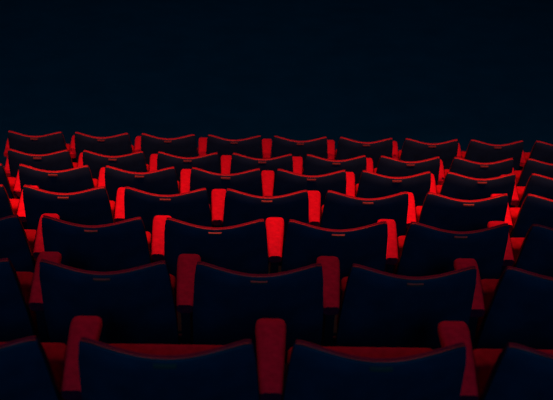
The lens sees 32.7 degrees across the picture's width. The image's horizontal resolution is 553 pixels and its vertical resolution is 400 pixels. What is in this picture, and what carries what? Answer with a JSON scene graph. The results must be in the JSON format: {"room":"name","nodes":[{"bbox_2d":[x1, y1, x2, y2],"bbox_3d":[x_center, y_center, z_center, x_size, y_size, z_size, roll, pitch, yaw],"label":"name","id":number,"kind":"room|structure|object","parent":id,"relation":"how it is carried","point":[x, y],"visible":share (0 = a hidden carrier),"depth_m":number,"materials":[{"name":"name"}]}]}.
{"room":"auditorium","nodes":[
{"label":"auditorium","id":0,"kind":"room"},
{"bbox_2d":[0,0,552,399],"bbox_3d":[-0.204,-1.458,9.787,14.000,4.036,22.234,1,27,-1],"label":"wall","id":1,"kind":"structure","parent":0,"point":[426,71],"depth_m":14.74,"materials":[{"name":"black carpet"}]},
{"bbox_2d":[0,164,16,198],"bbox_3d":[-2.020,0.079,6.361,0.577,0.884,0.452,1,27,-1],"label":"seat","id":2,"kind":"object","parent":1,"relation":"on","point":[8,182],"visible":0.24,"depth_m":6.14,"materials":[{"name":"red fabric"}]},
{"bbox_2d":[8,177,16,198],"bbox_3d":[-1.988,-0.032,6.466,0.448,0.279,0.129,1,27,-1],"label":"seat cushion","id":3,"kind":"object","parent":2,"relation":"on","point":[12,180],"depth_m":6.38,"materials":[{"name":"red fabric"}]},
{"bbox_2d":[0,184,19,217],"bbox_3d":[-1.747,0.227,5.444,0.577,0.884,0.452,1,27,-1],"label":"seat","id":4,"kind":"object","parent":1,"relation":"on","point":[8,207],"visible":0.29,"depth_m":5.19,"materials":[{"name":"red fabric"}]},
{"bbox_2d":[0,184,14,214],"bbox_3d":[-1.708,0.112,5.273,0.485,0.522,0.215,1,27,-1],"label":"cushion","id":5,"kind":"object","parent":4,"relation":"on","point":[6,208],"depth_m":5.17,"materials":[{"name":"red fabric"}]},
{"bbox_2d":[10,199,19,214],"bbox_3d":[-1.715,0.116,5.549,0.448,0.279,0.129,1,27,-1],"label":"seat cushion","id":6,"kind":"object","parent":4,"relation":"on","point":[14,202],"depth_m":5.46,"materials":[{"name":"red fabric"}]},
{"bbox_2d":[0,215,36,272],"bbox_3d":[-1.419,0.377,4.542,0.577,0.884,0.452,1,27,-1],"label":"seat","id":7,"kind":"object","parent":1,"relation":"on","point":[17,243],"visible":0.44,"depth_m":4.30,"materials":[{"name":"plastic"}]},
{"bbox_2d":[24,229,36,263],"bbox_3d":[-1.387,0.266,4.647,0.448,0.279,0.129,1,27,-1],"label":"seat cushion","id":8,"kind":"object","parent":7,"relation":"on","point":[31,233],"depth_m":4.56,"materials":[{"name":"red fabric"}]},
{"bbox_2d":[0,258,38,341],"bbox_3d":[-1.206,0.516,3.655,0.577,0.884,0.452,1,27,-1],"label":"seat","id":9,"kind":"object","parent":1,"relation":"on","point":[17,320],"visible":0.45,"depth_m":3.48,"materials":[{"name":"red fabric"}]},
{"bbox_2d":[16,272,37,330],"bbox_3d":[-1.175,0.405,3.759,0.448,0.279,0.129,1,27,-1],"label":"seat cushion","id":10,"kind":"object","parent":9,"relation":"on","point":[25,278],"depth_m":3.68,"materials":[{"name":"red fabric"}]},
{"bbox_2d":[0,336,66,399],"bbox_3d":[-0.878,0.659,2.749,0.577,0.884,0.452,1,27,-1],"label":"seat","id":11,"kind":"object","parent":1,"relation":"on","point":[30,369],"visible":0.76,"depth_m":2.47,"materials":[{"name":"plastic"}]},
{"bbox_2d":[4,131,71,158],"bbox_3d":[-2.046,-0.256,8.150,0.577,0.884,0.452,1,27,-1],"label":"seat","id":12,"kind":"object","parent":1,"relation":"on","point":[53,142],"visible":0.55,"depth_m":7.83,"materials":[{"name":"red fabric"}]},
{"bbox_2d":[11,131,66,147],"bbox_3d":[-2.007,-0.370,7.979,0.485,0.522,0.215,1,27,-1],"label":"cushion","id":13,"kind":"object","parent":12,"relation":"on","point":[53,140],"depth_m":7.81,"materials":[{"name":"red fabric"}]},
{"bbox_2d":[4,149,77,177],"bbox_3d":[-1.801,-0.059,7.287,0.577,0.884,0.452,1,27,-1],"label":"seat","id":14,"kind":"object","parent":1,"relation":"on","point":[60,160],"visible":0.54,"depth_m":6.95,"materials":[{"name":"red fabric"}]},
{"bbox_2d":[8,149,73,167],"bbox_3d":[-1.762,-0.174,7.116,0.485,0.522,0.215,1,27,-1],"label":"cushion","id":15,"kind":"object","parent":14,"relation":"on","point":[60,159],"depth_m":6.94,"materials":[{"name":"black plastic"}]},
{"bbox_2d":[13,164,97,199],"bbox_3d":[-1.471,0.088,6.374,0.577,0.884,0.452,1,27,-1],"label":"seat","id":16,"kind":"object","parent":1,"relation":"on","point":[76,179],"visible":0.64,"depth_m":6.05,"materials":[{"name":"red fabric"}]},
{"bbox_2d":[20,164,94,187],"bbox_3d":[-1.432,-0.026,6.203,0.485,0.522,0.215,1,27,-1],"label":"cushion","id":17,"kind":"object","parent":16,"relation":"on","point":[77,177],"depth_m":6.03,"materials":[{"name":"red fabric"}]},
{"bbox_2d":[93,179,97,187],"bbox_3d":[-1.439,-0.023,6.479,0.448,0.279,0.129,1,27,-1],"label":"seat cushion","id":18,"kind":"object","parent":16,"relation":"on","point":[95,181],"depth_m":6.39,"materials":[{"name":"red fabric"}]},
{"bbox_2d":[17,185,115,229],"bbox_3d":[-1.197,0.236,5.457,0.577,0.884,0.452,1,27,-1],"label":"seat","id":19,"kind":"object","parent":1,"relation":"on","point":[93,206],"visible":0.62,"depth_m":5.15,"materials":[{"name":"red fabric"}]},
{"bbox_2d":[109,200,115,222],"bbox_3d":[-1.165,0.125,5.562,0.448,0.279,0.129,1,27,-1],"label":"seat cushion","id":20,"kind":"object","parent":19,"relation":"on","point":[112,203],"depth_m":5.48,"materials":[{"name":"red fabric"}]},
{"bbox_2d":[33,213,153,271],"bbox_3d":[-0.869,0.387,4.555,0.577,0.884,0.452,1,27,-1],"label":"seat","id":21,"kind":"object","parent":1,"relation":"on","point":[125,244],"visible":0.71,"depth_m":4.27,"materials":[{"name":"red fabric"}]},
{"bbox_2d":[146,231,153,262],"bbox_3d":[-0.837,0.276,4.660,0.448,0.279,0.129,1,27,-1],"label":"seat cushion","id":22,"kind":"object","parent":21,"relation":"on","point":[149,237],"depth_m":4.59,"materials":[{"name":"red fabric"}]},
{"bbox_2d":[69,132,133,162],"bbox_3d":[-1.496,-0.246,8.163,0.577,0.884,0.452,1,27,-1],"label":"seat","id":23,"kind":"object","parent":1,"relation":"on","point":[117,145],"visible":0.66,"depth_m":7.85,"materials":[{"name":"red fabric"}]},
{"bbox_2d":[75,132,132,151],"bbox_3d":[-1.458,-0.361,7.992,0.485,0.522,0.215,1,27,-1],"label":"cushion","id":24,"kind":"object","parent":23,"relation":"on","point":[121,142],"depth_m":7.83,"materials":[{"name":"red fabric"}]},
{"bbox_2d":[29,252,181,344],"bbox_3d":[-0.657,0.525,3.667,0.577,0.884,0.452,1,27,-1],"label":"seat","id":25,"kind":"object","parent":1,"relation":"on","point":[137,305],"visible":0.78,"depth_m":3.42,"materials":[{"name":"red fabric"}]},
{"bbox_2d":[41,259,177,325],"bbox_3d":[-0.618,0.411,3.496,0.485,0.522,0.215,1,27,-1],"label":"cushion","id":26,"kind":"object","parent":25,"relation":"on","point":[141,295],"depth_m":3.37,"materials":[{"name":"red fabric"}]},
{"bbox_2d":[170,274,177,323],"bbox_3d":[-0.625,0.414,3.772,0.448,0.279,0.129,1,27,-1],"label":"seat cushion","id":27,"kind":"object","parent":25,"relation":"on","point":[173,280],"depth_m":3.71,"materials":[{"name":"red fabric"}]},
{"bbox_2d":[77,150,148,179],"bbox_3d":[-1.251,-0.050,7.300,0.577,0.884,0.452,1,27,-1],"label":"seat","id":28,"kind":"object","parent":1,"relation":"on","point":[133,162],"visible":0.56,"depth_m":6.96,"materials":[{"name":"red fabric"}]},
{"bbox_2d":[84,150,147,171],"bbox_3d":[-1.213,-0.164,7.129,0.485,0.522,0.215,1,27,-1],"label":"cushion","id":29,"kind":"object","parent":28,"relation":"on","point":[133,162],"depth_m":6.96,"materials":[{"name":"red fabric"}]},
{"bbox_2d":[98,166,179,202],"bbox_3d":[-0.921,0.098,6.387,0.577,0.884,0.452,1,27,-1],"label":"seat","id":30,"kind":"object","parent":1,"relation":"on","point":[164,181],"visible":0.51,"depth_m":6.06,"materials":[{"name":"red fabric"}]},
{"bbox_2d":[106,166,173,172],"bbox_3d":[-0.882,-0.017,6.216,0.485,0.522,0.215,1,27,-1],"label":"cushion","id":31,"kind":"object","parent":30,"relation":"on","point":[109,169],"depth_m":6.02,"materials":[{"name":"red fabric"}]},
{"bbox_2d":[61,316,258,399],"bbox_3d":[-0.329,0.668,2.762,0.577,0.884,0.452,1,27,-1],"label":"seat","id":32,"kind":"object","parent":1,"relation":"on","point":[94,369],"visible":1,"depth_m":2.45,"materials":[{"name":"red fabric"}]},
{"bbox_2d":[109,344,223,354],"bbox_3d":[-0.296,0.557,2.867,0.448,0.279,0.129,1,27,-1],"label":"seat cushion","id":33,"kind":"object","parent":32,"relation":"on","point":[157,349],"depth_m":2.79,"materials":[{"name":"red fabric"}]},
{"bbox_2d":[81,337,252,357],"bbox_3d":[-0.290,0.554,2.591,0.485,0.522,0.215,1,27,-1],"label":"cushion","id":34,"kind":"object","parent":32,"relation":"on","point":[90,348],"depth_m":2.39,"materials":[{"name":"red fabric"}]},
{"bbox_2d":[114,187,211,234],"bbox_3d":[-0.647,0.246,5.470,0.577,0.884,0.452,1,27,-1],"label":"seat","id":35,"kind":"object","parent":1,"relation":"on","point":[192,207],"visible":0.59,"depth_m":5.16,"materials":[{"name":"red fabric"}]},
{"bbox_2d":[126,187,206,195],"bbox_3d":[-0.609,0.131,5.299,0.485,0.522,0.215,1,27,-1],"label":"cushion","id":36,"kind":"object","parent":35,"relation":"on","point":[130,191],"depth_m":5.10,"materials":[{"name":"red fabric"}]},
{"bbox_2d":[134,133,197,164],"bbox_3d":[-0.947,-0.236,8.175,0.577,0.884,0.452,1,27,-1],"label":"seat","id":37,"kind":"object","parent":1,"relation":"on","point":[184,146],"visible":0.5,"depth_m":7.86,"materials":[{"name":"black plastic"}]},
{"bbox_2d":[142,133,194,138],"bbox_3d":[-0.908,-0.351,8.004,0.485,0.522,0.215,1,27,-1],"label":"cushion","id":38,"kind":"object","parent":37,"relation":"on","point":[144,136],"depth_m":7.81,"materials":[{"name":"red fabric"}]},
{"bbox_2d":[149,151,220,182],"bbox_3d":[-0.702,-0.040,7.313,0.577,0.884,0.452,1,27,-1],"label":"seat","id":39,"kind":"object","parent":1,"relation":"on","point":[209,162],"visible":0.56,"depth_m":6.97,"materials":[{"name":"red fabric"}]},
{"bbox_2d":[158,151,217,157],"bbox_3d":[-0.663,-0.155,7.142,0.485,0.522,0.215,1,27,-1],"label":"cushion","id":40,"kind":"object","parent":39,"relation":"on","point":[160,154],"depth_m":6.94,"materials":[{"name":"red fabric"}]},
{"bbox_2d":[151,215,267,290],"bbox_3d":[-0.320,0.396,4.568,0.577,0.884,0.452,1,27,-1],"label":"seat","id":41,"kind":"object","parent":1,"relation":"on","point":[243,248],"visible":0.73,"depth_m":4.28,"materials":[{"name":"red fabric"}]},
{"bbox_2d":[166,217,264,228],"bbox_3d":[-0.281,0.282,4.397,0.485,0.522,0.215,1,27,-1],"label":"cushion","id":42,"kind":"object","parent":41,"relation":"on","point":[171,223],"depth_m":4.20,"materials":[{"name":"red fabric"}]},
{"bbox_2d":[180,167,262,226],"bbox_3d":[-0.371,0.108,6.400,0.577,0.884,0.452,1,27,-1],"label":"seat","id":43,"kind":"object","parent":1,"relation":"on","point":[250,181],"visible":0.48,"depth_m":6.07,"materials":[{"name":"red fabric"}]},
{"bbox_2d":[192,167,259,174],"bbox_3d":[-0.333,-0.007,6.229,0.485,0.522,0.215,1,27,-1],"label":"cushion","id":44,"kind":"object","parent":43,"relation":"on","point":[195,171],"depth_m":6.03,"materials":[{"name":"red fabric"}]},
{"bbox_2d":[198,134,262,172],"bbox_3d":[-0.397,-0.227,8.188,0.577,0.884,0.452,1,27,-1],"label":"seat","id":45,"kind":"object","parent":1,"relation":"on","point":[252,146],"visible":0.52,"depth_m":7.87,"materials":[{"name":"red fabric"}]},
{"bbox_2d":[208,134,260,139],"bbox_3d":[-0.358,-0.342,8.017,0.485,0.522,0.215,1,27,-1],"label":"cushion","id":46,"kind":"object","parent":45,"relation":"on","point":[210,137],"depth_m":7.82,"materials":[{"name":"red fabric"}]},
{"bbox_2d":[176,254,322,363],"bbox_3d":[-0.107,0.535,3.680,0.577,0.884,0.452,1,27,-1],"label":"seat","id":47,"kind":"object","parent":1,"relation":"on","point":[216,305],"visible":0.82,"depth_m":3.44,"materials":[{"name":"plastic"}]},
{"bbox_2d":[197,261,320,275],"bbox_3d":[-0.068,0.420,3.509,0.485,0.522,0.215,1,27,-1],"label":"cushion","id":48,"kind":"object","parent":47,"relation":"on","point":[203,269],"depth_m":3.31,"materials":[{"name":"red fabric"}]},
{"bbox_2d":[221,153,292,191],"bbox_3d":[-0.152,-0.030,7.326,0.577,0.884,0.452,1,27,-1],"label":"seat","id":49,"kind":"object","parent":1,"relation":"on","point":[236,163],"visible":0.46,"depth_m":6.99,"materials":[{"name":"red fabric"}]},
{"bbox_2d":[233,153,291,159],"bbox_3d":[-0.113,-0.145,7.155,0.485,0.522,0.215,1,27,-1],"label":"cushion","id":50,"kind":"object","parent":49,"relation":"on","point":[236,156],"depth_m":6.96,"materials":[{"name":"red fabric"}]},
{"bbox_2d":[211,188,308,261],"bbox_3d":[-0.098,0.256,5.483,0.577,0.884,0.452,1,27,-1],"label":"seat","id":51,"kind":"object","parent":1,"relation":"on","point":[230,207],"visible":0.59,"depth_m":5.18,"materials":[{"name":"red fabric"}]},
{"bbox_2d":[227,188,306,197],"bbox_3d":[-0.059,0.141,5.312,0.485,0.522,0.215,1,27,-1],"label":"cushion","id":52,"kind":"object","parent":51,"relation":"on","point":[231,193],"depth_m":5.11,"materials":[{"name":"red fabric"}]},
{"bbox_2d":[262,136,327,174],"bbox_3d":[0.153,-0.217,8.201,0.577,0.884,0.452,1,27,-1],"label":"seat","id":53,"kind":"object","parent":1,"relation":"on","point":[281,146],"visible":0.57,"depth_m":7.88,"materials":[{"name":"red fabric"}]},
{"bbox_2d":[276,136,326,141],"bbox_3d":[0.192,-0.332,8.030,0.485,0.522,0.215,1,27,-1],"label":"cushion","id":54,"kind":"object","parent":53,"relation":"on","point":[278,139],"depth_m":7.83,"materials":[{"name":"red fabric"}]},
{"bbox_2d":[261,169,345,265],"bbox_3d":[0.179,0.117,6.413,0.577,0.884,0.452,1,27,-1],"label":"seat","id":55,"kind":"object","parent":1,"relation":"on","point":[286,182],"visible":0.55,"depth_m":6.09,"materials":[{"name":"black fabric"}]},
{"bbox_2d":[277,169,344,176],"bbox_3d":[0.217,0.002,6.242,0.485,0.522,0.215,1,27,-1],"label":"cushion","id":56,"kind":"object","parent":55,"relation":"on","point":[280,172],"depth_m":6.04,"materials":[{"name":"red fabric"}]},
{"bbox_2d":[265,217,387,281],"bbox_3d":[0.230,0.406,4.581,0.577,0.884,0.452,1,27,-1],"label":"seat","id":57,"kind":"object","parent":1,"relation":"on","point":[304,243],"visible":0.64,"depth_m":4.29,"materials":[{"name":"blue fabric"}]},
{"bbox_2d":[289,219,385,230],"bbox_3d":[0.269,0.291,4.410,0.485,0.522,0.215,1,27,-1],"label":"cushion","id":58,"kind":"object","parent":57,"relation":"on","point":[294,225],"depth_m":4.21,"materials":[{"name":"red fabric"}]},
{"bbox_2d":[292,154,366,184],"bbox_3d":[0.398,-0.021,7.339,0.577,0.884,0.452,1,27,-1],"label":"seat","id":59,"kind":"object","parent":1,"relation":"on","point":[314,165],"visible":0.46,"depth_m":7.00,"materials":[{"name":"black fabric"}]},
{"bbox_2d":[307,154,365,160],"bbox_3d":[0.436,-0.136,7.168,0.485,0.522,0.215,1,27,-1],"label":"cushion","id":60,"kind":"object","parent":59,"relation":"on","point":[309,157],"depth_m":6.97,"materials":[{"name":"red fabric"}]},
{"bbox_2d":[307,190,407,237],"bbox_3d":[0.452,0.265,5.496,0.577,0.884,0.452,1,27,-1],"label":"seat","id":61,"kind":"object","parent":1,"relation":"on","point":[339,211],"visible":0.56,"depth_m":5.20,"materials":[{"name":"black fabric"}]},
{"bbox_2d":[325,190,406,199],"bbox_3d":[0.491,0.150,5.325,0.485,0.522,0.215,1,27,-1],"label":"cushion","id":62,"kind":"object","parent":61,"relation":"on","point":[330,195],"depth_m":5.13,"materials":[{"name":"red fabric"}]},
{"bbox_2d":[327,137,392,169],"bbox_3d":[0.703,-0.208,8.214,0.577,0.884,0.452,1,27,-1],"label":"seat","id":63,"kind":"object","parent":1,"relation":"on","point":[347,148],"visible":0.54,"depth_m":7.90,"materials":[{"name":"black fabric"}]},
{"bbox_2d":[339,137,391,142],"bbox_3d":[0.741,-0.322,8.043,0.485,0.522,0.215,1,27,-1],"label":"cushion","id":64,"kind":"object","parent":63,"relation":"on","point":[341,140],"depth_m":7.85,"materials":[{"name":"red fabric"}]},
{"bbox_2d":[255,318,465,399],"bbox_3d":[0.221,0.678,2.775,0.577,0.884,0.452,1,27,-1],"label":"seat","id":65,"kind":"object","parent":1,"relation":"on","point":[313,371],"visible":1,"depth_m":2.47,"materials":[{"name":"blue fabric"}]},
{"bbox_2d":[286,347,431,376],"bbox_3d":[0.253,0.567,2.880,0.448,0.279,0.129,1,27,-1],"label":"seat cushion","id":66,"kind":"object","parent":65,"relation":"on","point":[373,352],"depth_m":2.81,"materials":[{"name":"red fabric"}]},
{"bbox_2d":[290,340,464,360],"bbox_3d":[0.260,0.563,2.604,0.485,0.522,0.215,1,27,-1],"label":"cushion","id":67,"kind":"object","parent":65,"relation":"on","point":[301,350],"depth_m":2.41,"materials":[{"name":"red fabric"}]},
{"bbox_2d":[346,170,430,206],"bbox_3d":[0.728,0.127,6.426,0.577,0.884,0.452,1,27,-1],"label":"seat","id":68,"kind":"object","parent":1,"relation":"on","point":[371,185],"visible":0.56,"depth_m":6.11,"materials":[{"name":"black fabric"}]},
{"bbox_2d":[356,170,429,194],"bbox_3d":[0.767,0.012,6.255,0.485,0.522,0.215,1,27,-1],"label":"cushion","id":69,"kind":"object","parent":68,"relation":"on","point":[370,183],"depth_m":6.09,"materials":[{"name":"red fabric"}]},
{"bbox_2d":[316,256,476,349],"bbox_3d":[0.443,0.545,3.693,0.577,0.884,0.452,1,27,-1],"label":"seat","id":70,"kind":"object","parent":1,"relation":"on","point":[372,307],"visible":0.78,"depth_m":3.45,"materials":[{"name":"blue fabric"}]},
{"bbox_2d":[337,277,347,327],"bbox_3d":[0.475,0.434,3.798,0.448,0.279,0.129,1,27,-1],"label":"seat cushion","id":71,"kind":"object","parent":70,"relation":"on","point":[343,282],"depth_m":3.72,"materials":[{"name":"red fabric"}]},
{"bbox_2d":[337,264,474,329],"bbox_3d":[0.481,0.430,3.522,0.485,0.522,0.215,1,27,-1],"label":"backrest","id":72,"kind":"object","parent":70,"relation":"on","point":[373,299],"depth_m":3.40,"materials":[{"name":"red fabric"}]},
{"bbox_2d":[366,156,439,185],"bbox_3d":[0.948,-0.011,7.352,0.577,0.884,0.452,1,27,-1],"label":"seat","id":73,"kind":"object","parent":1,"relation":"on","point":[387,166],"visible":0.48,"depth_m":7.02,"materials":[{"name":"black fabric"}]},
{"bbox_2d":[376,156,438,170],"bbox_3d":[0.986,-0.126,7.181,0.485,0.522,0.215,1,27,-1],"label":"cushion","id":74,"kind":"object","parent":73,"relation":"on","point":[385,163],"depth_m":7.00,"materials":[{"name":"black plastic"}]},
{"bbox_2d":[392,138,457,169],"bbox_3d":[1.253,-0.198,8.227,0.577,0.884,0.452,1,27,-1],"label":"seat","id":75,"kind":"object","parent":1,"relation":"on","point":[412,150],"visible":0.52,"depth_m":7.91,"materials":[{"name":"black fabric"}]},
{"bbox_2d":[399,138,457,159],"bbox_3d":[1.291,-0.313,8.056,0.485,0.522,0.215,1,27,-1],"label":"backrest","id":76,"kind":"object","parent":75,"relation":"on","point":[412,149],"depth_m":7.90,"materials":[{"name":"black fabric"}]},
{"bbox_2d":[377,219,508,279],"bbox_3d":[0.780,0.416,4.593,0.577,0.884,0.452,1,27,-1],"label":"seat","id":77,"kind":"object","parent":1,"relation":"on","point":[425,250],"visible":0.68,"depth_m":4.31,"materials":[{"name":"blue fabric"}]},
{"bbox_2d":[393,236,405,273],"bbox_3d":[0.812,0.305,4.698,0.448,0.279,0.129,1,27,-1],"label":"seat cushion","id":78,"kind":"object","parent":77,"relation":"on","point":[400,240],"depth_m":4.62,"materials":[{"name":"red fabric"}]},
{"bbox_2d":[400,192,507,235],"bbox_3d":[1.002,0.275,5.509,0.577,0.884,0.452,1,27,-1],"label":"seat","id":79,"kind":"object","parent":1,"relation":"on","point":[439,211],"visible":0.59,"depth_m":5.20,"materials":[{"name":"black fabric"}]},
{"bbox_2d":[415,206,421,221],"bbox_3d":[1.034,0.164,5.614,0.448,0.279,0.129,1,27,-1],"label":"seat cushion","id":80,"kind":"object","parent":79,"relation":"on","point":[418,209],"depth_m":5.52,"materials":[{"name":"red fabric"}]},
{"bbox_2d":[418,192,506,221],"bbox_3d":[1.040,0.160,5.338,0.485,0.522,0.215,1,27,-1],"label":"cushion","id":81,"kind":"object","parent":79,"relation":"on","point":[436,207],"depth_m":5.18,"materials":[{"name":"red fabric"}]},
{"bbox_2d":[430,172,515,207],"bbox_3d":[1.278,0.136,6.439,0.577,0.884,0.452,1,27,-1],"label":"seat","id":82,"kind":"object","parent":1,"relation":"on","point":[457,186],"visible":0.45,"depth_m":6.11,"materials":[{"name":"black plastic"}]},
{"bbox_2d":[436,185,441,193],"bbox_3d":[1.310,0.025,6.543,0.448,0.279,0.129,1,27,-1],"label":"seat cushion","id":83,"kind":"object","parent":82,"relation":"on","point":[438,188],"depth_m":6.44,"materials":[{"name":"red fabric"}]},
{"bbox_2d":[440,172,514,192],"bbox_3d":[1.317,0.022,6.268,0.485,0.522,0.215,1,27,-1],"label":"cushion","id":84,"kind":"object","parent":82,"relation":"on","point":[453,182],"depth_m":6.09,"materials":[{"name":"red fabric"}]},
{"bbox_2d":[438,157,513,184],"bbox_3d":[1.498,-0.002,7.365,0.577,0.884,0.452,1,27,-1],"label":"seat","id":85,"kind":"object","parent":1,"relation":"on","point":[461,166],"visible":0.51,"depth_m":7.03,"materials":[{"name":"red fabric"}]},
{"bbox_2d":[449,157,512,170],"bbox_3d":[1.536,-0.116,7.194,0.485,0.522,0.215,1,27,-1],"label":"cushion","id":86,"kind":"object","parent":85,"relation":"on","point":[458,164],"depth_m":7.01,"materials":[{"name":"red fabric"}]},
{"bbox_2d":[457,139,523,170],"bbox_3d":[1.802,-0.188,8.240,0.577,0.884,0.452,1,27,-1],"label":"seat","id":87,"kind":"object","parent":1,"relation":"on","point":[477,151],"visible":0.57,"depth_m":7.92,"materials":[{"name":"red fabric"}]},
{"bbox_2d":[464,139,522,158],"bbox_3d":[1.841,-0.303,8.069,0.485,0.522,0.215,1,27,-1],"label":"cushion","id":88,"kind":"object","parent":87,"relation":"on","point":[476,149],"depth_m":7.91,"materials":[{"name":"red fabric"}]},
{"bbox_2d":[438,321,552,399],"bbox_3d":[0.771,0.688,2.788,0.577,0.884,0.452,1,27,-1],"label":"seat","id":89,"kind":"object","parent":1,"relation":"on","point":[514,371],"visible":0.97,"depth_m":2.52,"materials":[{"name":"red fabric"}]},
{"bbox_2d":[473,349,552,399],"bbox_3d":[0.803,0.577,2.893,0.448,0.279,0.129,1,27,-1],"label":"seat cushion","id":90,"kind":"object","parent":89,"relation":"on","point":[484,359],"depth_m":2.80,"materials":[{"name":"blue fabric"}]},
{"bbox_2d":[479,343,552,399],"bbox_3d":[0.809,0.573,2.617,0.485,0.522,0.215,1,27,-1],"label":"backrest","id":91,"kind":"object","parent":89,"relation":"on","point":[519,372],"depth_m":2.47,"materials":[{"name":"red fabric"}]},
{"bbox_2d":[454,258,552,349],"bbox_3d":[0.993,0.554,3.706,0.577,0.884,0.452,1,27,-1],"label":"seat","id":92,"kind":"object","parent":1,"relation":"on","point":[516,307],"visible":0.74,"depth_m":3.50,"materials":[{"name":"red fabric"}]},
{"bbox_2d":[475,279,498,337],"bbox_3d":[1.025,0.443,3.811,0.448,0.279,0.129,1,27,-1],"label":"seat cushion","id":93,"kind":"object","parent":92,"relation":"on","point":[488,285],"depth_m":3.72,"materials":[{"name":"red fabric"}]},
{"bbox_2d":[487,221,552,277],"bbox_3d":[1.330,0.425,4.606,0.577,0.884,0.452,1,27,-1],"label":"seat","id":94,"kind":"object","parent":1,"relation":"on","point":[533,253],"visible":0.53,"depth_m":4.36,"materials":[{"name":"red fabric"}]},
{"bbox_2d":[510,237,523,266],"bbox_3d":[1.362,0.314,4.711,0.448,0.279,0.129,1,27,-1],"label":"seat cushion","id":95,"kind":"object","parent":94,"relation":"on","point":[516,243],"depth_m":4.61,"materials":[{"name":"red fabric"}]},
{"bbox_2d":[513,224,552,266],"bbox_3d":[1.368,0.310,4.435,0.485,0.522,0.215,1,27,-1],"label":"backrest","id":96,"kind":"object","parent":94,"relation":"on","point":[536,250],"depth_m":4.32,"materials":[{"name":"red fabric"}]},
{"bbox_2d":[490,194,552,237],"bbox_3d":[1.552,0.284,5.522,0.577,0.884,0.452,1,27,-1],"label":"seat","id":97,"kind":"object","parent":1,"relation":"on","point":[534,209],"visible":0.43,"depth_m":5.24,"materials":[{"name":"red fabric"}]},
{"bbox_2d":[509,207,519,234],"bbox_3d":[1.584,0.173,5.626,0.448,0.279,0.129,1,27,-1],"label":"seat cushion","id":98,"kind":"object","parent":97,"relation":"on","point":[514,212],"depth_m":5.53,"materials":[{"name":"red fabric"}]},
{"bbox_2d":[510,194,552,236],"bbox_3d":[1.590,0.170,5.351,0.485,0.522,0.215,1,27,-1],"label":"backrest","id":99,"kind":"object","parent":97,"relation":"on","point":[534,209],"depth_m":5.22,"materials":[{"name":"red fabric"}]},
{"bbox_2d":[501,173,552,207],"bbox_3d":[1.828,0.146,6.452,0.577,0.884,0.452,1,27,-1],"label":"seat","id":100,"kind":"object","parent":1,"relation":"on","point":[539,185],"visible":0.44,"depth_m":6.15,"materials":[{"name":"red fabric"}]},
{"bbox_2d":[515,186,524,207],"bbox_3d":[1.860,0.035,6.556,0.448,0.279,0.129,1,27,-1],"label":"seat cushion","id":101,"kind":"object","parent":100,"relation":"on","point":[520,189],"depth_m":6.46,"materials":[{"name":"red fabric"}]},
{"bbox_2d":[517,173,552,207],"bbox_3d":[1.867,0.031,6.280,0.485,0.522,0.215,1,27,-1],"label":"cushion","id":102,"kind":"object","parent":100,"relation":"on","point":[539,185],"depth_m":6.13,"materials":[{"name":"red fabric"}]},
{"bbox_2d":[512,158,552,186],"bbox_3d":[2.047,0.008,7.378,0.577,0.884,0.452,1,27,-1],"label":"seat","id":103,"kind":"object","parent":1,"relation":"on","point":[531,166],"visible":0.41,"depth_m":7.05,"materials":[{"name":"red fabric"}]},
{"bbox_2d":[514,171,521,184],"bbox_3d":[2.079,-0.103,7.482,0.448,0.279,0.129,1,27,-1],"label":"seat cushion","id":104,"kind":"object","parent":103,"relation":"on","point":[517,173],"depth_m":7.38,"materials":[{"name":"red fabric"}]},
{"bbox_2d":[518,141,552,170],"bbox_3d":[2.352,-0.179,8.253,0.577,0.884,0.452,1,27,-1],"label":"seat","id":105,"kind":"object","parent":1,"relation":"on","point":[541,151],"visible":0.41,"depth_m":7.95,"materials":[{"name":"red fabric"}]},
{"bbox_2d":[523,152,529,166],"bbox_3d":[2.384,-0.290,8.357,0.448,0.279,0.129,1,27,-1],"label":"seat cushion","id":106,"kind":"object","parent":105,"relation":"on","point":[526,154],"depth_m":8.26,"materials":[{"name":"red fabric"}]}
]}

